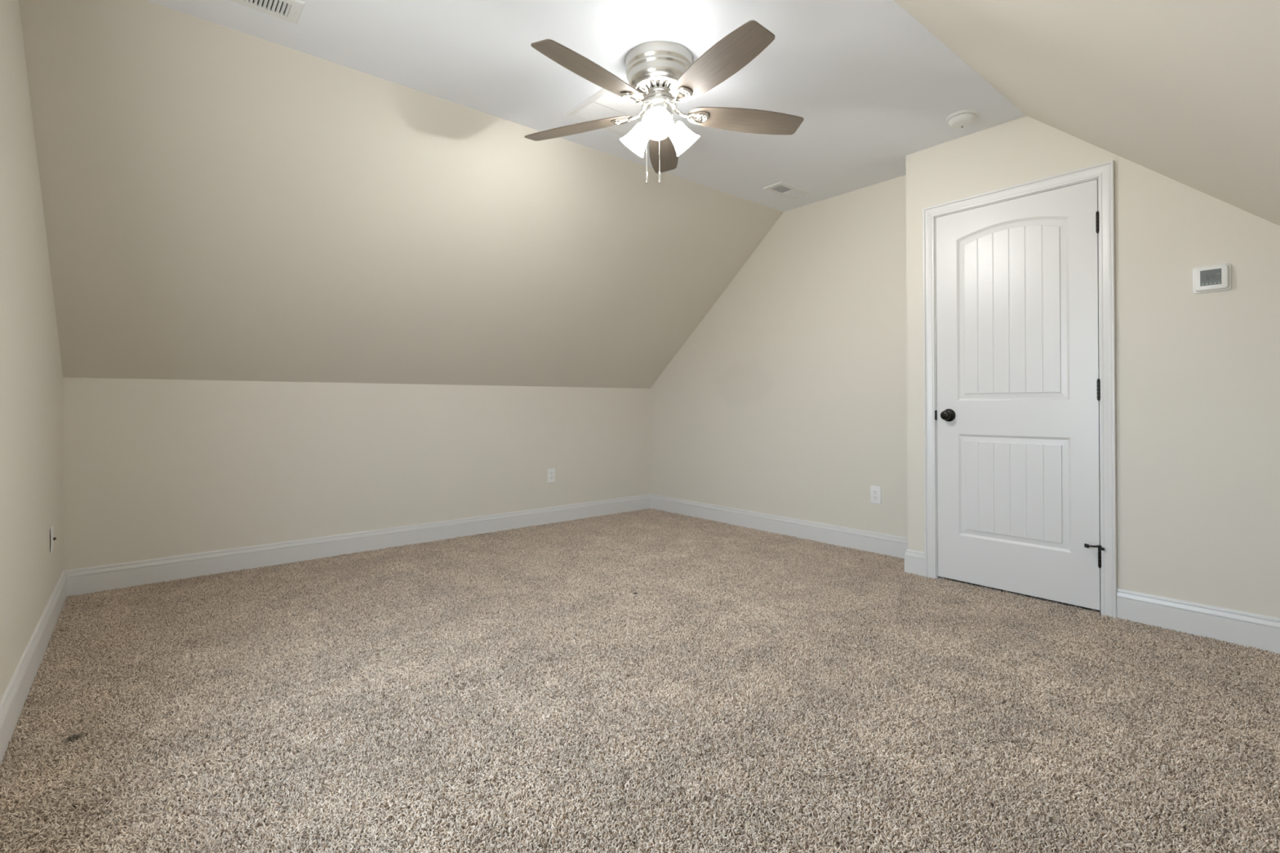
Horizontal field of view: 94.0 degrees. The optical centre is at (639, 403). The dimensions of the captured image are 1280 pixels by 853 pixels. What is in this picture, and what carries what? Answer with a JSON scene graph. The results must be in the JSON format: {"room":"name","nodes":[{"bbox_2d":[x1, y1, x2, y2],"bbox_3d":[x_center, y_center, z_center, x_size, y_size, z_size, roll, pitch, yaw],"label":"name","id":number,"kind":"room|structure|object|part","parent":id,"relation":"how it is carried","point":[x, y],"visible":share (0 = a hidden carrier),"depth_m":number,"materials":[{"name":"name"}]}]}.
{"room":"empty attic room","nodes":[
{"label":"empty attic room","id":0,"kind":"room"},
{"bbox_2d":[0,0,63,701],"bbox_3d":[-1.543,-0.227,1.255,0.120,2.489,4.835,0,0,-40],"label":"wall","id":1,"kind":"structure","parent":0,"point":[32,473],"depth_m":2.09,"materials":[{"name":"beige paint"}]},
{"bbox_2d":[0,570,66,764],"bbox_3d":[-1.486,0.944,1.295,0.015,0.147,4.835,0,0,-40],"label":"baseboard","id":2,"kind":"structure","parent":1,"relation":"attached to","point":[12,702],"depth_m":2.08,"materials":[{"name":"white wood"}]},
{"bbox_2d":[49,524,56,553],"bbox_3d":[-2.676,0.620,2.723,0.017,0.120,0.074,0,0,-40],"label":"cable wall plate","id":3,"kind":"object","parent":1,"relation":"attached to","point":[52,538],"visible":1,"depth_m":2.70,"materials":[{"name":"white plastic"}]},
{"bbox_3d":[-2.679,0.620,2.720,0.006,0.120,0.074,0,0,-40],"label":"plate","id":4,"kind":"part","parent":3,"relation":"part of","materials":[{"name":"white plastic"}]},
{"bbox_2d":[62,377,650,570],"bbox_3d":[-1.509,0.445,4.505,4.333,1.165,0.120,0,0,-40],"label":"wall","id":5,"kind":"structure","parent":0,"point":[153,468],"depth_m":3.90,"materials":[{"name":"beige paint"}]},
{"bbox_2d":[64,493,650,596],"bbox_3d":[-1.464,0.953,4.452,4.093,0.147,0.015,0,0,-40],"label":"baseboard","id":6,"kind":"structure","parent":5,"relation":"attached to","point":[91,580],"depth_m":3.90,"materials":[{"name":"white wood"}]},
{"bbox_2d":[547,468,555,482],"bbox_3d":[-0.750,0.612,5.053,0.073,0.119,0.008,0,0,-40],"label":"power outlet","id":7,"kind":"object","parent":5,"relation":"attached to","point":[551,472],"visible":1,"depth_m":5.05,"materials":[{"name":"white plastic"}]},
{"bbox_2d":[18,0,783,388],"bbox_3d":[-1.011,-0.854,3.905,4.333,1.424,1.693,0,0,-40],"label":"sloped ceiling","id":8,"kind":"structure","parent":0,"point":[220,202],"depth_m":3.16,"materials":[{"name":"beige paint"}]},
{"bbox_2d":[146,0,1026,212],"bbox_3d":[0.081,-1.525,2.595,4.333,0.120,1.764,0,0,-40],"label":"ceiling","id":9,"kind":"structure","parent":0,"point":[872,87],"depth_m":2.58,"materials":[{"name":"white paint"}]},
{"bbox_2d":[229,0,305,23],"bbox_3d":[-1.397,-1.452,2.128,0.330,0.016,0.154,0,0,-40],"label":"ceiling vent","id":10,"kind":"object","parent":9,"relation":"in","point":[290,11],"visible":1,"depth_m":2.19,"materials":[{"name":"white metal"}]},
{"bbox_2d":[524,20,804,183],"bbox_3d":[0.079,-1.198,2.523,1.256,0.534,1.256,0,0,-40],"label":"ceiling fan","id":11,"kind":"object","parent":9,"relation":"hanging from","point":[660,74],"visible":1,"depth_m":2.46,"materials":[{"name":"brown wood"}]},
{"bbox_3d":[-0.278,-1.249,2.712,0.527,0.005,0.147,0,13,23],"label":"blade","id":12,"kind":"part","parent":11,"relation":"part of","materials":[{"name":"brown wood"}]},
{"bbox_3d":[-0.176,-1.250,2.263,0.147,0.005,0.527,17,11,40],"label":"blade","id":13,"kind":"part","parent":11,"relation":"part of","materials":[{"name":"brown wood"}]},
{"bbox_3d":[-0.022,-1.152,2.619,0.125,0.142,0.142,0,0,-40],"label":"lamp shade","id":14,"kind":"part","parent":11,"relation":"part of","materials":[{"name":"white glass"}]},
{"bbox_3d":[0.028,-1.096,2.537,0.003,0.236,0.003,0,0,-40],"label":"pull chain","id":15,"kind":"part","parent":11,"relation":"part of","materials":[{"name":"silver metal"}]},
{"bbox_3d":[0.072,-1.153,2.432,0.136,0.142,0.137,0,0,-40],"label":"lamp shade","id":16,"kind":"part","parent":11,"relation":"part of","materials":[{"name":"white glass"}]},
{"bbox_3d":[0.070,-1.169,2.454,0.048,0.071,0.070,0,0,-13],"label":"bulb","id":17,"kind":"part","parent":11,"relation":"part of","materials":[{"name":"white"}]},
{"bbox_3d":[0.076,-1.203,2.489,0.056,0.055,0.056,0,0,-40],"label":"lamp arm","id":18,"kind":"part","parent":11,"relation":"part of","materials":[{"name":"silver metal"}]},
{"bbox_3d":[0.117,-1.250,2.947,0.147,0.005,0.527,-13,-1,5],"label":"blade","id":19,"kind":"part","parent":11,"relation":"part of","materials":[{"name":"brown wood"}]},
{"bbox_3d":[0.193,-1.153,2.604,0.142,0.142,0.126,0,0,-40],"label":"lamp shade","id":20,"kind":"part","parent":11,"relation":"part of","materials":[{"name":"white glass"}]},
{"bbox_3d":[0.282,-1.253,2.221,0.147,0.005,0.527,15,-8,-30],"label":"blade","id":21,"kind":"part","parent":11,"relation":"part of","materials":[{"name":"brown wood"}]},
{"bbox_3d":[0.464,-1.252,2.644,0.527,0.005,0.147,0,-13,-13],"label":"blade","id":22,"kind":"part","parent":11,"relation":"part of","materials":[{"name":"brown wood"}]},
{"bbox_2d":[763,181,810,199],"bbox_3d":[1.013,-1.456,4.105,0.330,0.016,0.154,0,0,-40],"label":"ceiling vent","id":23,"kind":"object","parent":9,"relation":"in","point":[783,188],"visible":1,"depth_m":4.09,"materials":[{"name":"white metal"}]},
{"bbox_2d":[946,109,978,128],"bbox_3d":[1.651,-1.449,3.057,0.145,0.042,0.145,0,0,-40],"label":"smoke detector","id":24,"kind":"object","parent":9,"relation":"attached to","point":[966,117],"visible":1,"depth_m":3.02,"materials":[{"name":"white plastic"}]},
{"bbox_2d":[0,508,1279,852],"bbox_3d":[0.457,1.064,2.914,5.313,0.100,5.075,0,0,-40],"label":"floor","id":25,"kind":"structure","parent":0,"point":[510,691],"depth_m":1.92,"materials":[{"name":"brown carpet"}]},
{"bbox_2d":[650,174,907,537],"bbox_3d":[0.999,-0.227,4.786,0.120,2.489,2.668,0,0,-40],"label":"wall","id":26,"kind":"structure","parent":0,"point":[788,398],"depth_m":4.41,"materials":[{"name":"beige paint"}]},
{"bbox_2d":[650,493,907,558],"bbox_3d":[0.952,0.944,4.739,0.015,0.147,2.668,0,0,-40],"label":"baseboard","id":27,"kind":"structure","parent":26,"relation":"attached to","point":[870,541],"depth_m":4.50,"materials":[{"name":"white wood"}]},
{"bbox_2d":[870,485,880,504],"bbox_3d":[1.577,0.614,3.995,0.008,0.119,0.073,0,0,-40],"label":"power outlet","id":28,"kind":"object","parent":26,"relation":"attached to","point":[875,491],"visible":1,"depth_m":3.99,"materials":[{"name":"white plastic"}]},
{"bbox_2d":[872,495,877,500],"bbox_3d":[1.575,0.634,3.993,0.002,0.029,0.034,0,0,-40],"label":"receptacle","id":29,"kind":"object","parent":28,"relation":"attached to","point":[874,497],"depth_m":3.99,"materials":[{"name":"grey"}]},
{"bbox_2d":[893,0,1279,226],"bbox_3d":[1.512,-0.809,1.582,5.233,1.570,1.658,0,0,-40],"label":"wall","id":30,"kind":"structure","parent":0,"point":[1187,92],"depth_m":1.65,"materials":[{"name":"beige paint"}]},
{"bbox_2d":[906,115,1279,617],"bbox_3d":[2.434,-0.239,2.835,0.415,2.489,2.167,0,0,-40],"label":"wall","id":31,"kind":"structure","parent":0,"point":[1197,375],"depth_m":2.62,"materials":[{"name":"beige paint"}]},
{"bbox_2d":[904,549,924,577],"bbox_3d":[1.723,0.937,3.584,0.310,0.147,0.122,0,0,-40],"label":"baseboard","id":32,"kind":"structure","parent":31,"relation":"attached to","point":[914,561],"depth_m":3.48,"materials":[{"name":"white wood"}]},
{"bbox_2d":[934,179,1104,610],"bbox_3d":[1.926,-0.038,3.098,0.097,2.041,0.781,0,0,-40],"label":"door","id":33,"kind":"structure","parent":31,"relation":"in","point":[1017,414],"depth_m":3.08,"materials":[{"name":"white paint"}]},
{"bbox_3d":[1.689,0.068,3.402,0.026,0.056,0.009,0,0,-40],"label":"strike plate","id":34,"kind":"part","parent":33,"relation":"part of","materials":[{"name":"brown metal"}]},
{"bbox_3d":[1.706,0.068,3.326,0.051,0.054,0.054,0,0,-40],"label":"knob","id":35,"kind":"part","parent":33,"relation":"part of","materials":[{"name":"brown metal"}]},
{"bbox_2d":[922,160,1117,619],"bbox_3d":[1.966,-0.058,3.142,0.132,2.132,0.879,0,0,-40],"label":"door frame","id":36,"kind":"structure","parent":31,"relation":"attached to","point":[1104,172],"depth_m":2.82,"materials":[{"name":"white wood"}]},
{"bbox_2d":[1116,587,1279,653],"bbox_3d":[2.590,0.929,2.314,0.015,0.147,1.180,0,0,-40],"label":"baseboard","id":37,"kind":"structure","parent":31,"relation":"attached to","point":[1245,628],"depth_m":2.54,"materials":[{"name":"white wood"}]},
{"bbox_2d":[1192,262,1231,293],"bbox_3d":[2.409,-0.527,2.517,0.028,0.113,0.119,0,0,-40],"label":"thermostat","id":38,"kind":"object","parent":31,"relation":"attached to","point":[1215,277],"visible":1,"depth_m":2.51,"materials":[{"name":"white plastic"}]}
]}

